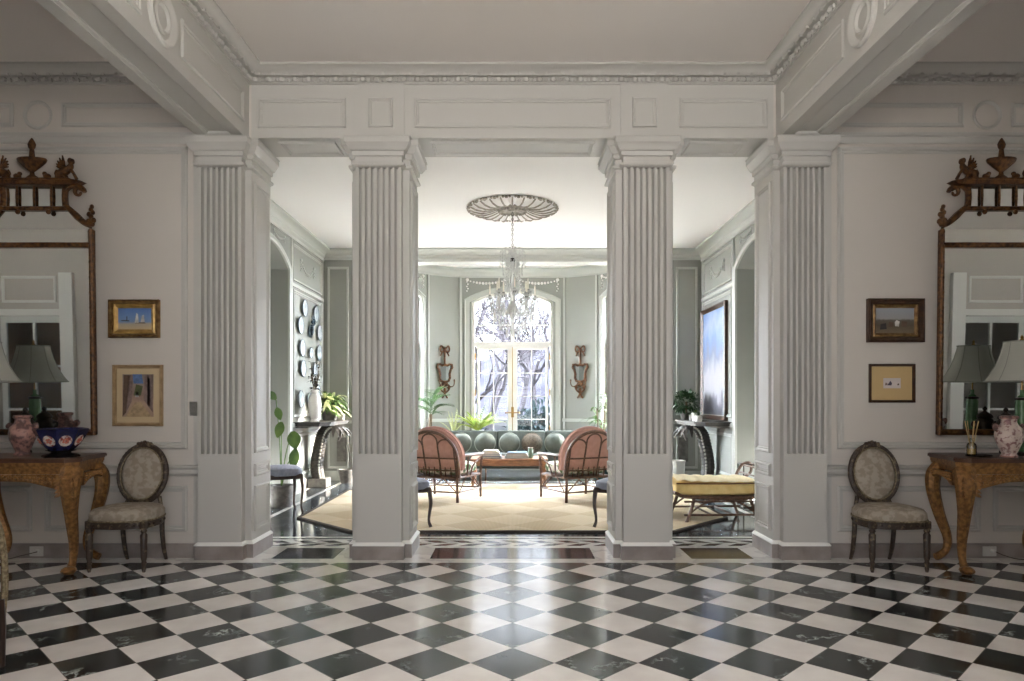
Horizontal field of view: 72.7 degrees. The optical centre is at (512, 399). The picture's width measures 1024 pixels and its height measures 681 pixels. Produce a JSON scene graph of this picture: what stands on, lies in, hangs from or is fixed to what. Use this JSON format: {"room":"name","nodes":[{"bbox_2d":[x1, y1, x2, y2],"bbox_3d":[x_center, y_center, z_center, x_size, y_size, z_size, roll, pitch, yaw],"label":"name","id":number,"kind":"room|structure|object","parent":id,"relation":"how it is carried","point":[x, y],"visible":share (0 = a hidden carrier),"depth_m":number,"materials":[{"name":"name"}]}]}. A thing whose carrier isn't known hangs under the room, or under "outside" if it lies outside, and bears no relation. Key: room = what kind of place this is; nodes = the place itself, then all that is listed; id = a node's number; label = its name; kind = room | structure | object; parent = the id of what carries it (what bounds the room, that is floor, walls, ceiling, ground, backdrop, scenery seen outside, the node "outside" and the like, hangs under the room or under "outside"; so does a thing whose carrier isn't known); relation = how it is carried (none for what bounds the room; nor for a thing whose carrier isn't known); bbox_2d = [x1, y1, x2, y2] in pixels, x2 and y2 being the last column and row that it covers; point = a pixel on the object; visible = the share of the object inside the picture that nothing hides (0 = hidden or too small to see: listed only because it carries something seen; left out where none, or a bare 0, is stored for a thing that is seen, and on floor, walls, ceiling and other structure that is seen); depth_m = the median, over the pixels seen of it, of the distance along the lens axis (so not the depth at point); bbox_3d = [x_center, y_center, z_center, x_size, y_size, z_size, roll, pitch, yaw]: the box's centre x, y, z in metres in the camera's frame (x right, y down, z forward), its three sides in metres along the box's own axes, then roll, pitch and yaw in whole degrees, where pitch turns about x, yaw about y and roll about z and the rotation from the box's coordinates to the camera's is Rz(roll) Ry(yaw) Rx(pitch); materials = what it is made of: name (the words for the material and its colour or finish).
{"room":"historic interior","nodes":[
{"label":"historic interior","id":0,"kind":"room"},
{"bbox_2d":[270,223,320,483],"bbox_3d":[-3.700,-0.587,9.255,1.000,3.886,5.570,0,0,0],"label":"wall","id":1,"kind":"structure","parent":0,"point":[278,268],"depth_m":9.92,"materials":[{"name":"grey"}]},
{"bbox_2d":[270,219,323,483],"bbox_3d":[-3.628,-0.509,9.105,0.947,3.730,5.270,0,0,0],"label":"trim","id":2,"kind":"structure","parent":1,"relation":"attached to","point":[290,265],"depth_m":10.05,"materials":[{"name":"grey"}]},
{"bbox_2d":[0,470,1023,680],"bbox_3d":[0.000,1.406,6.300,22.000,0.100,14.600,0,0,0],"label":"floor","id":3,"kind":"structure","parent":0,"point":[113,621],"depth_m":4.38,"materials":[{"name":"stone"}]},
{"bbox_2d":[0,521,8,667],"bbox_3d":[-2.975,0.931,3.245,0.792,0.850,0.730,0,0,0],"label":"armchair","id":4,"kind":"object","parent":3,"relation":"on","point":[3,547],"visible":1,"depth_m":3.55,"materials":[{"name":"brown wood"}]},
{"bbox_2d":[0,453,109,574],"bbox_3d":[-3.939,0.911,5.630,1.180,0.922,0.654,0,0,0],"label":"console table","id":5,"kind":"object","parent":3,"relation":"on","point":[66,476],"visible":0.89,"depth_m":5.40,"materials":[{"name":"brown wood"}]},
{"bbox_2d":[0,341,22,382],"bbox_3d":[-4.291,-0.038,5.640,0.530,0.975,0.530,0,0,0],"label":"table lamp","id":6,"kind":"object","parent":5,"relation":"on","point":[7,375],"visible":1,"depth_m":5.64,"materials":[{"name":"beige fabric"}]},
{"bbox_2d":[6,415,38,455],"bbox_3d":[-3.998,0.286,5.678,0.200,0.326,0.196,0,0,44],"label":"jar","id":7,"kind":"object","parent":5,"relation":"on","point":[21,436],"visible":0.94,"depth_m":5.63,"materials":[{"name":"ceramic"}]},
{"bbox_2d":[41,449,79,457],"bbox_3d":[-3.568,0.421,5.500,0.249,0.055,0.249,0,0,0],"label":"stand","id":8,"kind":"object","parent":5,"relation":"on","point":[62,453],"visible":0.91,"depth_m":5.43,"materials":[{"name":"black paint"}]},
{"bbox_2d":[32,427,88,450],"bbox_3d":[-3.568,0.308,5.500,0.362,0.171,0.362,0,0,0],"label":"bowl","id":9,"kind":"object","parent":8,"relation":"on","point":[63,438],"visible":1,"depth_m":5.39,"materials":[{"name":"blue"}]},
{"bbox_2d":[85,440,168,572],"bbox_3d":[-3.115,0.851,5.668,0.532,1.020,0.547,0,0,0],"label":"chair","id":10,"kind":"object","parent":3,"relation":"on","point":[142,473],"visible":1,"depth_m":5.81,"materials":[{"name":"fabric"}]},
{"bbox_2d":[270,391,300,507],"bbox_3d":[-2.900,0.617,8.783,0.318,1.473,0.412,0,0,-39],"label":"cactus","id":11,"kind":"object","parent":3,"relation":"on","point":[281,494],"visible":0.81,"depth_m":8.73,"materials":[{"name":"green plant"}]},
{"bbox_2d":[270,464,303,512],"bbox_3d":[-2.825,0.765,8.426,0.505,1.194,0.468,0,0,-30],"label":"stool","id":12,"kind":"object","parent":3,"relation":"on","point":[284,471],"visible":0.41,"depth_m":8.31,"materials":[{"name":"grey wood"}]},
{"bbox_2d":[294,420,351,487],"bbox_3d":[-2.830,0.841,10.860,0.720,1.030,1.440,0,0,0],"label":"console","id":13,"kind":"object","parent":3,"relation":"on","point":[318,479],"visible":1,"depth_m":10.76,"materials":[{"name":"grey stone"}]},
{"bbox_2d":[306,361,321,421],"bbox_3d":[-2.941,-0.131,10.384,0.258,0.914,0.312,0,0,-42],"label":"vase","id":14,"kind":"object","parent":13,"relation":"on","point":[314,402],"visible":1,"depth_m":10.36,"materials":[{"name":"white ceramic"}]},
{"bbox_2d":[294,420,348,425],"bbox_3d":[-2.935,0.356,10.860,0.510,0.060,1.440,0,0,0],"label":"shelf","id":15,"kind":"object","parent":13,"relation":"attached to","point":[321,422],"depth_m":10.25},
{"bbox_2d":[320,391,351,420],"bbox_3d":[-2.890,0.098,11.107,0.584,0.474,1.082,0,0,0],"label":"potted plant","id":16,"kind":"object","parent":13,"relation":"on","point":[329,401],"visible":0.89,"depth_m":11.02,"materials":[{"name":"green plant"}]},
{"bbox_2d":[337,468,352,482],"bbox_3d":[-2.720,1.246,11.420,0.297,0.220,0.297,0,0,0],"label":"planter","id":17,"kind":"object","parent":3,"relation":"on","point":[345,475],"visible":0.8,"depth_m":11.32,"materials":[{"name":"ceramic"}]},
{"bbox_2d":[340,134,426,559],"bbox_3d":[-1.133,-0.452,6.192,0.662,3.615,0.727,0,0,0],"label":"square column","id":18,"kind":"structure","parent":3,"relation":"on","point":[386,169],"depth_m":5.92,"materials":[{"name":"grey paint"}]},
{"bbox_2d":[418,386,453,426],"bbox_3d":[-1.473,0.553,12.540,0.780,1.605,0.830,0,0,42],"label":"potted palm","id":19,"kind":"object","parent":3,"relation":"on","point":[434,396],"visible":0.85,"depth_m":12.56,"materials":[{"name":"plant"}]},
{"bbox_2d":[450,430,573,468],"bbox_3d":[0.157,0.949,12.155,2.954,0.814,0.710,0,0,0],"label":"sofa","id":20,"kind":"object","parent":3,"relation":"on","point":[473,434],"visible":0.18,"depth_m":12.34,"materials":[{"name":"fabric"}]},
{"bbox_2d":[455,432,471,452],"bbox_3d":[-0.888,0.743,12.000,0.370,0.364,0.164,0,0,0],"label":"round pillow","id":21,"kind":"object","parent":20,"relation":"on","point":[465,440],"visible":0.52,"depth_m":11.96,"materials":[{"name":"fabric"}]},
{"bbox_2d":[450,430,496,451],"bbox_3d":[-0.708,0.766,12.405,0.857,0.448,0.210,0,0,0],"label":"cushion","id":22,"kind":"object","parent":20,"relation":"on","point":[472,434],"depth_m":12.35,"materials":[{"name":"fabric"}]},
{"bbox_2d":[474,432,495,451],"bbox_3d":[-0.474,0.743,12.000,0.370,0.364,0.164,0,0,0],"label":"round pillow","id":23,"kind":"object","parent":20,"relation":"on","point":[483,441],"visible":0.84,"depth_m":11.95,"materials":[{"name":"fabric"}]},
{"bbox_2d":[499,432,519,452],"bbox_3d":[-0.052,0.743,12.000,0.370,0.364,0.164,0,0,0],"label":"round pillow","id":24,"kind":"object","parent":20,"relation":"on","point":[509,441],"visible":0.93,"depth_m":11.95,"materials":[{"name":"fabric"}]},
{"bbox_2d":[497,430,544,451],"bbox_3d":[0.157,0.766,12.405,0.857,0.448,0.210,0,0,0],"label":"cushion","id":25,"kind":"object","parent":20,"relation":"on","point":[520,433],"depth_m":12.35,"materials":[{"name":"fabric"}]},
{"bbox_2d":[499,452,546,456],"bbox_3d":[0.157,1.011,12.070,0.857,0.170,0.540,0,0,0],"label":"seat cushion","id":26,"kind":"object","parent":20,"relation":"on","point":[503,454],"depth_m":11.83,"materials":[{"name":"fabric"}]},
{"bbox_2d":[521,432,542,453],"bbox_3d":[0.336,0.743,12.000,0.370,0.364,0.164,0,0,0],"label":"round pillow","id":27,"kind":"object","parent":20,"relation":"on","point":[534,440],"visible":0.9,"depth_m":11.96,"materials":[{"name":"brown fabric"}]},
{"bbox_2d":[544,432,564,453],"bbox_3d":[0.733,0.743,12.000,0.370,0.364,0.164,0,0,0],"label":"round pillow","id":28,"kind":"object","parent":20,"relation":"on","point":[553,442],"visible":0.88,"depth_m":11.95,"materials":[{"name":"fabric"}]},
{"bbox_2d":[546,430,573,452],"bbox_3d":[1.021,0.766,12.405,0.857,0.448,0.210,0,0,0],"label":"cushion","id":29,"kind":"object","parent":20,"relation":"on","point":[564,433],"depth_m":12.35,"materials":[{"name":"fabric"}]},
{"bbox_2d":[297,483,727,532],"bbox_3d":[0.000,1.346,9.135,4.924,0.017,4.054,0,0,0],"label":"rug","id":30,"kind":"object","parent":3,"relation":"on","point":[502,507],"visible":0.64,"depth_m":8.37,"materials":[{"name":"carpet"}]},
{"bbox_2d":[417,477,432,527],"bbox_3d":[-1.185,0.812,7.448,0.520,1.066,0.562,0,0,-28],"label":"chair","id":31,"kind":"object","parent":30,"relation":"on","point":[423,485],"visible":0.12,"depth_m":7.31,"materials":[{"name":"brown wood"}]},
{"bbox_2d":[417,426,483,502],"bbox_3d":[-0.932,0.843,9.420,0.832,0.995,0.896,0,0,22],"label":"rattan armchair","id":32,"kind":"object","parent":30,"relation":"on","point":[441,455],"visible":0.8,"depth_m":9.12,"materials":[{"name":"pink fabric"}]},
{"bbox_2d":[417,427,464,469],"bbox_3d":[-1.014,0.637,9.217,0.800,0.565,0.289,0,0,22],"label":"cushion","id":33,"kind":"object","parent":32,"relation":"on","point":[431,455],"depth_m":9.09,"materials":[{"name":"pink fabric"}]},
{"bbox_2d":[419,461,476,474],"bbox_3d":[-0.892,0.919,9.518,0.680,0.170,0.660,0,0,22],"label":"seat cushion","id":34,"kind":"object","parent":32,"relation":"on","point":[472,465],"depth_m":9.25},
{"bbox_2d":[470,456,547,485],"bbox_3d":[-0.055,1.132,11.000,1.200,0.452,0.640,0,0,0],"label":"coffee table","id":35,"kind":"object","parent":30,"relation":"on","point":[503,461],"visible":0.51,"depth_m":10.71,"materials":[{"name":"brown wood"}]},
{"bbox_2d":[537,426,607,502],"bbox_3d":[0.897,0.843,9.421,0.832,0.995,0.896,0,0,-25],"label":"rattan armchair","id":36,"kind":"object","parent":30,"relation":"on","point":[583,454],"visible":0.84,"depth_m":9.13,"materials":[{"name":"pink fabric"}]},
{"bbox_2d":[545,461,603,474],"bbox_3d":[0.852,0.919,9.518,0.680,0.170,0.660,0,0,-25],"label":"seat cushion","id":37,"kind":"object","parent":36,"relation":"on","point":[549,466],"depth_m":9.26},
{"bbox_2d":[559,427,607,469],"bbox_3d":[0.989,0.637,9.223,0.800,0.565,0.289,0,0,-25],"label":"cushion","id":38,"kind":"object","parent":36,"relation":"on","point":[592,454],"depth_m":9.09,"materials":[{"name":"pink fabric"}]},
{"bbox_2d":[592,477,607,527],"bbox_3d":[1.185,0.812,7.448,0.520,1.066,0.562,0,0,28],"label":"chair","id":39,"kind":"object","parent":30,"relation":"on","point":[601,485],"visible":0.16,"depth_m":7.31,"materials":[{"name":"brown wood"}]},
{"bbox_2d":[672,461,754,521],"bbox_3d":[2.319,1.047,7.981,1.151,0.633,0.679,0,0,-3],"label":"bench","id":40,"kind":"object","parent":30,"relation":"on","point":[733,488],"visible":0.82,"depth_m":7.67,"materials":[{"name":"beige"}]},
{"bbox_2d":[672,477,754,494],"bbox_3d":[2.250,0.981,7.977,0.960,0.170,0.650,0,0,-3],"label":"cushion","id":41,"kind":"object","parent":40,"relation":"on","point":[681,485],"depth_m":7.67,"materials":[{"name":"yellow fabric"}]},
{"bbox_2d":[672,473,754,481],"bbox_3d":[2.250,0.881,7.977,0.920,0.068,0.640,0,0,-3],"label":"cushion","id":42,"kind":"object","parent":40,"relation":"on","point":[735,477],"depth_m":7.80,"materials":[{"name":"beige fabric"}]},
{"bbox_2d":[579,393,606,429],"bbox_3d":[1.604,0.617,12.648,0.658,1.479,0.709,0,0,37],"label":"plant","id":43,"kind":"object","parent":3,"relation":"on","point":[596,420],"visible":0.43,"depth_m":12.59,"materials":[{"name":"green plant"}]},
{"bbox_2d":[598,134,684,559],"bbox_3d":[1.133,-0.452,6.192,0.662,3.615,0.727,0,0,0],"label":"square column","id":44,"kind":"structure","parent":3,"relation":"on","point":[638,169],"depth_m":5.96,"materials":[{"name":"grey paint"}]},
{"bbox_2d":[672,460,685,473],"bbox_3d":[2.720,1.176,11.500,0.276,0.360,0.276,0,0,0],"label":"planter","id":45,"kind":"object","parent":3,"relation":"on","point":[678,465],"visible":0.61,"depth_m":11.38,"materials":[{"name":"white ceramic"}]},
{"bbox_2d":[673,420,730,474],"bbox_3d":[2.830,0.841,10.860,0.720,1.030,1.440,0,0,0],"label":"console","id":46,"kind":"object","parent":3,"relation":"on","point":[706,451],"visible":0.83,"depth_m":10.76,"materials":[{"name":"grey stone"}]},
{"bbox_2d":[673,389,701,419],"bbox_3d":[2.849,0.069,11.369,0.541,0.514,0.626,0,0,0],"label":"bush","id":47,"kind":"object","parent":46,"relation":"on","point":[689,395],"visible":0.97,"depth_m":11.30,"materials":[{"name":"green plant"}]},
{"bbox_2d":[676,420,730,425],"bbox_3d":[2.935,0.356,10.860,0.510,0.060,1.440,0,0,0],"label":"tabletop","id":48,"kind":"object","parent":46,"relation":"attached to","point":[686,422],"depth_m":10.26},
{"bbox_2d":[848,440,931,572],"bbox_3d":[3.045,0.851,5.668,0.532,1.020,0.547,0,0,0],"label":"chair","id":49,"kind":"object","parent":3,"relation":"on","point":[873,470],"visible":1,"depth_m":5.81,"materials":[{"name":"fabric"}]},
{"bbox_2d":[925,453,1023,574],"bbox_3d":[4.021,0.911,5.630,1.180,0.922,0.654,0,0,0],"label":"console table","id":50,"kind":"object","parent":3,"relation":"on","point":[969,475],"visible":1,"depth_m":5.40,"materials":[{"name":"brown wood"}]},
{"bbox_2d":[965,454,992,456],"bbox_3d":[3.720,0.443,5.550,0.208,0.012,0.146,0,0,0],"label":"tray","id":51,"kind":"object","parent":50,"relation":"on","point":[971,455],"visible":0.98,"depth_m":5.50,"materials":[{"name":"brown metal"}]},
{"bbox_2d":[965,421,978,454],"bbox_3d":[3.662,0.302,5.551,0.099,0.270,0.075,0,0,28],"label":"reed diffuser","id":52,"kind":"object","parent":51,"relation":"on","point":[971,450],"visible":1,"depth_m":5.54,"materials":[{"name":"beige glass"}]},
{"bbox_2d":[966,438,976,454],"bbox_3d":[3.660,0.372,5.550,0.072,0.130,0.072,0,0,0],"label":"bottle","id":53,"kind":"object","parent":52,"relation":"on","point":[971,450],"depth_m":5.54,"materials":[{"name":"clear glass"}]},
{"bbox_2d":[983,335,1023,455],"bbox_3d":[4.129,-0.038,5.640,0.530,0.975,0.530,0,0,0],"label":"table lamp","id":54,"kind":"object","parent":50,"relation":"on","point":[1009,367],"visible":0.94,"depth_m":5.59,"materials":[{"name":"white fabric"}]},
{"bbox_2d":[992,416,1023,457],"bbox_3d":[3.896,0.286,5.457,0.200,0.326,0.196,0,0,44],"label":"jar","id":55,"kind":"object","parent":50,"relation":"on","point":[1008,436],"visible":1,"depth_m":5.41,"materials":[{"name":"ceramic"}]},
{"bbox_3d":[-0.640,1.030,12.840,0.340,0.653,0.340,0,0,0],"label":"stand","id":56,"kind":"object","parent":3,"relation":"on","visible":0},
{"bbox_2d":[454,407,498,429],"bbox_3d":[-0.655,0.388,12.880,0.925,0.630,0.764,0,0,26],"label":"fern","id":57,"kind":"object","parent":56,"relation":"on","point":[475,424],"visible":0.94,"depth_m":12.80,"materials":[{"name":"green plant"}]},
{"bbox_2d":[0,0,1023,61],"bbox_3d":[0.000,-2.944,2.735,22.000,0.200,7.470,0,0,0],"label":"ceiling","id":58,"kind":"structure","parent":0,"point":[274,30],"depth_m":5.39,"materials":[{"name":"beige paint"}]},
{"bbox_2d":[0,85,1023,542],"bbox_3d":[0.000,-0.744,6.235,22.000,4.200,0.470,0,0,0],"label":"wall","id":59,"kind":"structure","parent":0,"point":[893,202],"depth_m":6.00,"materials":[{"name":"beige paint"}]},
{"bbox_2d":[0,138,97,434],"bbox_3d":[-4.049,-0.954,5.884,1.042,2.508,0.161,0,0,0],"label":"gilt mirror","id":60,"kind":"object","parent":59,"relation":"attached to","point":[48,337],"visible":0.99,"depth_m":5.93,"materials":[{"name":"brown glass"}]},
{"bbox_2d":[0,62,134,84],"bbox_3d":[-4.541,-2.781,5.925,3.741,0.125,0.150,0,0,0],"label":"trim","id":61,"kind":"structure","parent":59,"relation":"attached to","point":[11,73],"depth_m":5.92,"materials":[{"name":"grey paint"}]},
{"bbox_2d":[0,100,197,530],"bbox_3d":[-6.835,-0.671,5.981,8.330,3.815,0.042,0,0,0],"label":"trim","id":62,"kind":"structure","parent":59,"relation":"attached to","point":[5,137],"depth_m":5.98,"materials":[{"name":"grey paint"}]},
{"bbox_2d":[8,543,195,557],"bbox_3d":[-6.830,1.295,5.989,8.340,0.122,0.022,0,0,0],"label":"baseboard","id":63,"kind":"structure","parent":59,"relation":"attached to","point":[51,550],"depth_m":5.98,"materials":[{"name":"stone"}]},
{"bbox_2d":[108,299,159,337],"bbox_3d":[-3.250,-0.698,5.975,0.431,0.328,0.050,0,0,0],"label":"framed picture","id":64,"kind":"object","parent":59,"relation":"attached to","point":[127,318],"visible":1,"depth_m":5.98,"materials":[{"name":"gold metal"}]},
{"bbox_2d":[112,365,162,425],"bbox_3d":[-3.222,-0.039,5.982,0.427,0.526,0.035,0,0,0],"label":"framed picture","id":65,"kind":"object","parent":59,"relation":"attached to","point":[137,390],"visible":1,"depth_m":5.99,"materials":[{"name":"paper"}]},
{"bbox_2d":[35,0,248,135],"bbox_3d":[-2.464,-2.539,2.500,0.448,0.610,7.000,0,0,0],"label":"ceiling beam","id":66,"kind":"structure","parent":59,"relation":"attached to","point":[158,45],"depth_m":4.77,"materials":[{"name":"grey paint"}]},
{"bbox_2d":[183,135,279,559],"bbox_3d":[-2.462,-0.452,6.149,0.597,3.615,0.641,0,0,0],"label":"fluted pilaster","id":67,"kind":"object","parent":59,"relation":"attached to","point":[232,174],"visible":1,"depth_m":5.94,"materials":[{"name":"grey paint"}]},
{"bbox_2d":[271,548,753,558],"bbox_3d":[0.000,1.365,6.160,4.120,0.021,0.430,0,0,0],"label":"threshold","id":68,"kind":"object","parent":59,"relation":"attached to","point":[289,553],"depth_m":6.14,"materials":[{"name":"black stone"}]},
{"bbox_2d":[179,0,845,84],"bbox_3d":[0.000,-2.781,2.505,4.563,0.125,7.013,0,0,0],"label":"trim","id":69,"kind":"structure","parent":59,"relation":"attached to","point":[207,13],"depth_m":5.90,"materials":[{"name":"grey paint"}]},
{"bbox_2d":[257,84,767,155],"bbox_3d":[0.000,-2.479,6.184,4.390,0.477,0.432,0,0,0],"label":"trim","id":70,"kind":"structure","parent":59,"relation":"attached to","point":[380,107],"depth_m":5.99,"materials":[{"name":"grey paint"}]},
{"bbox_2d":[270,199,754,259],"bbox_3d":[0.000,-2.445,9.105,6.400,0.170,5.270,0,0,0],"label":"trim","id":71,"kind":"structure","parent":59,"relation":"attached to","point":[278,215],"depth_m":11.58,"materials":[{"name":"grey"}]},
{"bbox_2d":[273,541,751,545],"bbox_3d":[-0.055,1.365,6.590,6.390,0.021,0.240,0,0,0],"label":"floor","id":72,"kind":"structure","parent":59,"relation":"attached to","point":[273,541],"depth_m":6.53,"materials":[{"name":"black stone"}]},
{"bbox_2d":[745,135,841,559],"bbox_3d":[2.462,-0.452,6.149,0.597,3.615,0.641,0,0,0],"label":"fluted pilaster","id":73,"kind":"object","parent":59,"relation":"attached to","point":[791,174],"visible":1,"depth_m":5.94,"materials":[{"name":"grey paint"}]},
{"bbox_2d":[776,0,989,135],"bbox_3d":[2.464,-2.539,2.500,0.448,0.610,7.000,0,0,0],"label":"ceiling beam","id":74,"kind":"structure","parent":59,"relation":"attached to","point":[866,45],"depth_m":4.76,"materials":[{"name":"grey paint"}]},
{"bbox_2d":[868,364,915,402],"bbox_3d":[3.265,-0.144,5.985,0.392,0.332,0.030,0,0,0],"label":"framed picture","id":75,"kind":"object","parent":59,"relation":"attached to","point":[887,383],"visible":1,"depth_m":5.99,"materials":[{"name":"brown"}]},
{"bbox_2d":[866,298,924,342],"bbox_3d":[3.291,-0.683,5.975,0.487,0.375,0.050,0,0,0],"label":"framed picture","id":76,"kind":"object","parent":59,"relation":"attached to","point":[888,320],"visible":1,"depth_m":5.98,"materials":[{"name":"brown wood"}]},
{"bbox_2d":[827,100,1023,530],"bbox_3d":[6.835,-0.671,5.981,8.330,3.815,0.042,0,0,0],"label":"trim","id":77,"kind":"structure","parent":59,"relation":"attached to","point":[847,137],"depth_m":5.98,"materials":[{"name":"grey paint"}]},
{"bbox_2d":[829,543,1023,557],"bbox_3d":[6.830,1.295,5.989,8.340,0.122,0.022,0,0,0],"label":"baseboard","id":78,"kind":"structure","parent":59,"relation":"attached to","point":[838,550],"depth_m":5.98,"materials":[{"name":"paint"}]},
{"bbox_2d":[890,62,1023,84],"bbox_3d":[4.541,-2.781,5.925,3.741,0.125,0.150,0,0,0],"label":"trim","id":79,"kind":"structure","parent":59,"relation":"attached to","point":[919,73],"depth_m":5.92,"materials":[{"name":"grey paint"}]},
{"bbox_2d":[935,138,1023,434],"bbox_3d":[4.121,-0.954,5.884,1.042,2.508,0.161,0,0,0],"label":"gilt mirror","id":80,"kind":"object","parent":59,"relation":"attached to","point":[980,276],"visible":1,"depth_m":5.92,"materials":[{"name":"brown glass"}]},
{"bbox_2d":[270,157,754,267],"bbox_3d":[0.000,-2.730,10.151,8.200,0.400,7.361,0,0,0],"label":"ceiling","id":81,"kind":"structure","parent":0,"point":[316,192],"depth_m":8.65,"materials":[{"name":"white"}]},
{"bbox_2d":[486,211,538,337],"bbox_3d":[0.000,-1.683,9.171,0.612,1.720,0.692,0,0,22],"label":"chandelier","id":82,"kind":"object","parent":81,"relation":"hanging from","point":[512,310],"visible":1,"depth_m":9.12,"materials":[{"name":"glass"}]},
{"bbox_2d":[466,195,558,222],"bbox_3d":[-0.001,-2.487,9.169,1.212,0.086,1.213,0,0,-37],"label":"ceiling medallion","id":83,"kind":"object","parent":81,"relation":"attached to","point":[496,208],"visible":0.99,"depth_m":9.02,"materials":[{"name":"white"}]},
{"bbox_2d":[323,260,701,472],"bbox_3d":[0.000,-0.587,12.725,7.000,3.886,1.978,0,0,0],"label":"wall","id":84,"kind":"structure","parent":0,"point":[444,291],"depth_m":13.15,"materials":[{"name":"grey"}]},
{"bbox_2d":[337,438,346,460],"bbox_3d":[-2.880,0.836,11.729,0.160,0.400,0.022,0,0,0],"label":"wall panel","id":85,"kind":"object","parent":84,"relation":"in","point":[342,443],"visible":1,"depth_m":11.72,"materials":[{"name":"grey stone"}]},
{"bbox_2d":[436,345,454,398],"bbox_3d":[-1.266,-0.536,13.216,0.357,1.016,0.157,0,0,-27],"label":"sconce","id":86,"kind":"object","parent":84,"relation":"attached to","point":[444,370],"visible":0.91,"depth_m":13.25,"materials":[{"name":"gold metal"}]},
{"bbox_2d":[439,365,450,380],"bbox_3d":[-1.291,-0.511,13.266,0.305,0.336,0.001,0,0,-27],"label":"mirror glass","id":87,"kind":"object","parent":86,"relation":"on","point":[444,370],"depth_m":13.27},
{"bbox_2d":[418,265,606,429],"bbox_3d":[0.000,-0.587,12.591,5.452,3.886,1.786,0,0,0],"label":"trim","id":88,"kind":"structure","parent":84,"relation":"attached to","point":[436,270],"depth_m":13.38,"materials":[{"name":"grey"}]},
{"bbox_2d":[472,292,552,430],"bbox_3d":[0.000,-0.534,13.523,1.580,3.180,0.142,0,0,0],"label":"window","id":89,"kind":"structure","parent":84,"relation":"in","point":[512,347],"depth_m":13.51,"materials":[{"name":"white"}]},
{"bbox_2d":[324,260,700,480],"bbox_3d":[0.000,-0.504,11.726,6.360,3.720,0.032,0,0,0],"label":"trim","id":90,"kind":"structure","parent":84,"relation":"attached to","point":[334,475],"depth_m":11.72,"materials":[{"name":"grey"}]},
{"bbox_2d":[270,483,754,537],"bbox_3d":[0.000,1.365,9.260,6.400,0.021,4.960,0,0,0],"label":"trim","id":91,"kind":"structure","parent":84,"relation":"attached to","point":[305,489],"depth_m":6.86,"materials":[{"name":"white stone"}]},
{"bbox_2d":[418,274,606,291],"bbox_3d":[0.000,-2.219,12.645,5.258,0.265,1.603,0,0,0],"label":"trim","id":92,"kind":"structure","parent":84,"relation":"attached to","point":[422,277],"depth_m":13.41,"materials":[{"name":"white"}]},
{"bbox_2d":[570,345,588,398],"bbox_3d":[1.266,-0.536,13.216,0.357,1.016,0.157,0,0,27],"label":"sconce","id":93,"kind":"object","parent":84,"relation":"attached to","point":[580,370],"visible":1,"depth_m":13.25,"materials":[{"name":"gold metal"}]},
{"bbox_2d":[574,365,585,380],"bbox_3d":[1.291,-0.511,13.266,0.305,0.336,0.001,0,0,27],"label":"mirror glass","id":94,"kind":"object","parent":93,"relation":"on","point":[580,370],"depth_m":13.27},
{"bbox_2d":[678,438,687,460],"bbox_3d":[2.880,0.836,11.729,0.160,0.400,0.022,0,0,0],"label":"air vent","id":95,"kind":"object","parent":84,"relation":"in","point":[682,443],"visible":0.97,"depth_m":11.72,"materials":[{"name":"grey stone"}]},
{"bbox_2d":[475,350,549,418],"bbox_3d":[0.000,-3.519,85.000,160.000,10.950,30.000,0,0,0],"label":"sky","id":96,"kind":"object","parent":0,"point":[486,365],"visible":0.03,"depth_m":76.32,"materials":[{"name":"white"}]},
{"bbox_2d":[479,420,545,430],"bbox_3d":[0.000,1.981,70.500,180.000,0.150,99.000,0,0,0],"label":"ground","id":97,"kind":"structure","parent":0,"point":[499,425],"depth_m":52.02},
{"bbox_2d":[475,295,545,403],"bbox_3d":[-0.869,-2.384,32.094,5.628,8.700,6.772,0,0,0],"label":"bare tree","id":98,"kind":"object","parent":97,"relation":"on","point":[488,389],"visible":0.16,"depth_m":33.16,"materials":[{"name":"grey plant"}]},
{"bbox_2d":[475,294,549,429],"bbox_3d":[-0.455,-1.758,26.205,4.644,7.382,6.888,0,0,28],"label":"bare tree","id":99,"kind":"object","parent":97,"relation":"on","point":[500,384],"visible":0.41,"depth_m":26.27,"materials":[{"name":"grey plant"}]},
{"bbox_2d":[475,296,549,427],"bbox_3d":[0.649,-1.794,28.846,5.530,7.487,5.506,0,0,-23],"label":"bare tree","id":100,"kind":"object","parent":97,"relation":"on","point":[526,367],"visible":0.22,"depth_m":29.51,"materials":[{"name":"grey plant"}]},
{"bbox_2d":[477,298,549,418],"bbox_3d":[0.642,-2.459,44.289,5.663,8.849,6.409,0,0,-39],"label":"bare tree","id":101,"kind":"object","parent":97,"relation":"on","point":[525,382],"visible":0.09,"depth_m":44.01,"materials":[{"name":"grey plant"}]},
{"bbox_2d":[517,397,549,430],"bbox_3d":[0.947,0.901,22.990,2.192,2.030,2.244,0,0,0],"label":"bush","id":102,"kind":"object","parent":97,"relation":"on","point":[542,415],"visible":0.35,"depth_m":22.80,"materials":[{"name":"green plant"}]},
{"bbox_2d":[523,299,549,369],"bbox_3d":[3.073,-3.004,39.109,6.098,9.952,5.700,0,0,-27],"label":"bare tree","id":103,"kind":"object","parent":97,"relation":"on","point":[539,309],"visible":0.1,"depth_m":38.88,"materials":[{"name":"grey plant"}]},
{"bbox_2d":[704,223,754,481],"bbox_3d":[3.700,-0.587,9.255,1.000,3.886,5.570,0,0,0],"label":"wall","id":104,"kind":"structure","parent":0,"point":[721,445],"depth_m":9.92,"materials":[{"name":"grey"}]},
{"bbox_2d":[700,300,727,420],"bbox_3d":[3.170,-0.587,10.998,0.060,1.796,1.326,0,0,0],"label":"painting","id":105,"kind":"object","parent":104,"relation":"attached to","point":[713,319],"visible":0.92,"depth_m":10.95},
{"bbox_2d":[701,219,754,474],"bbox_3d":[3.628,-0.509,9.105,0.947,3.730,5.270,0,0,0],"label":"trim","id":106,"kind":"structure","parent":104,"relation":"attached to","point":[734,265],"depth_m":10.05,"materials":[{"name":"grey"}]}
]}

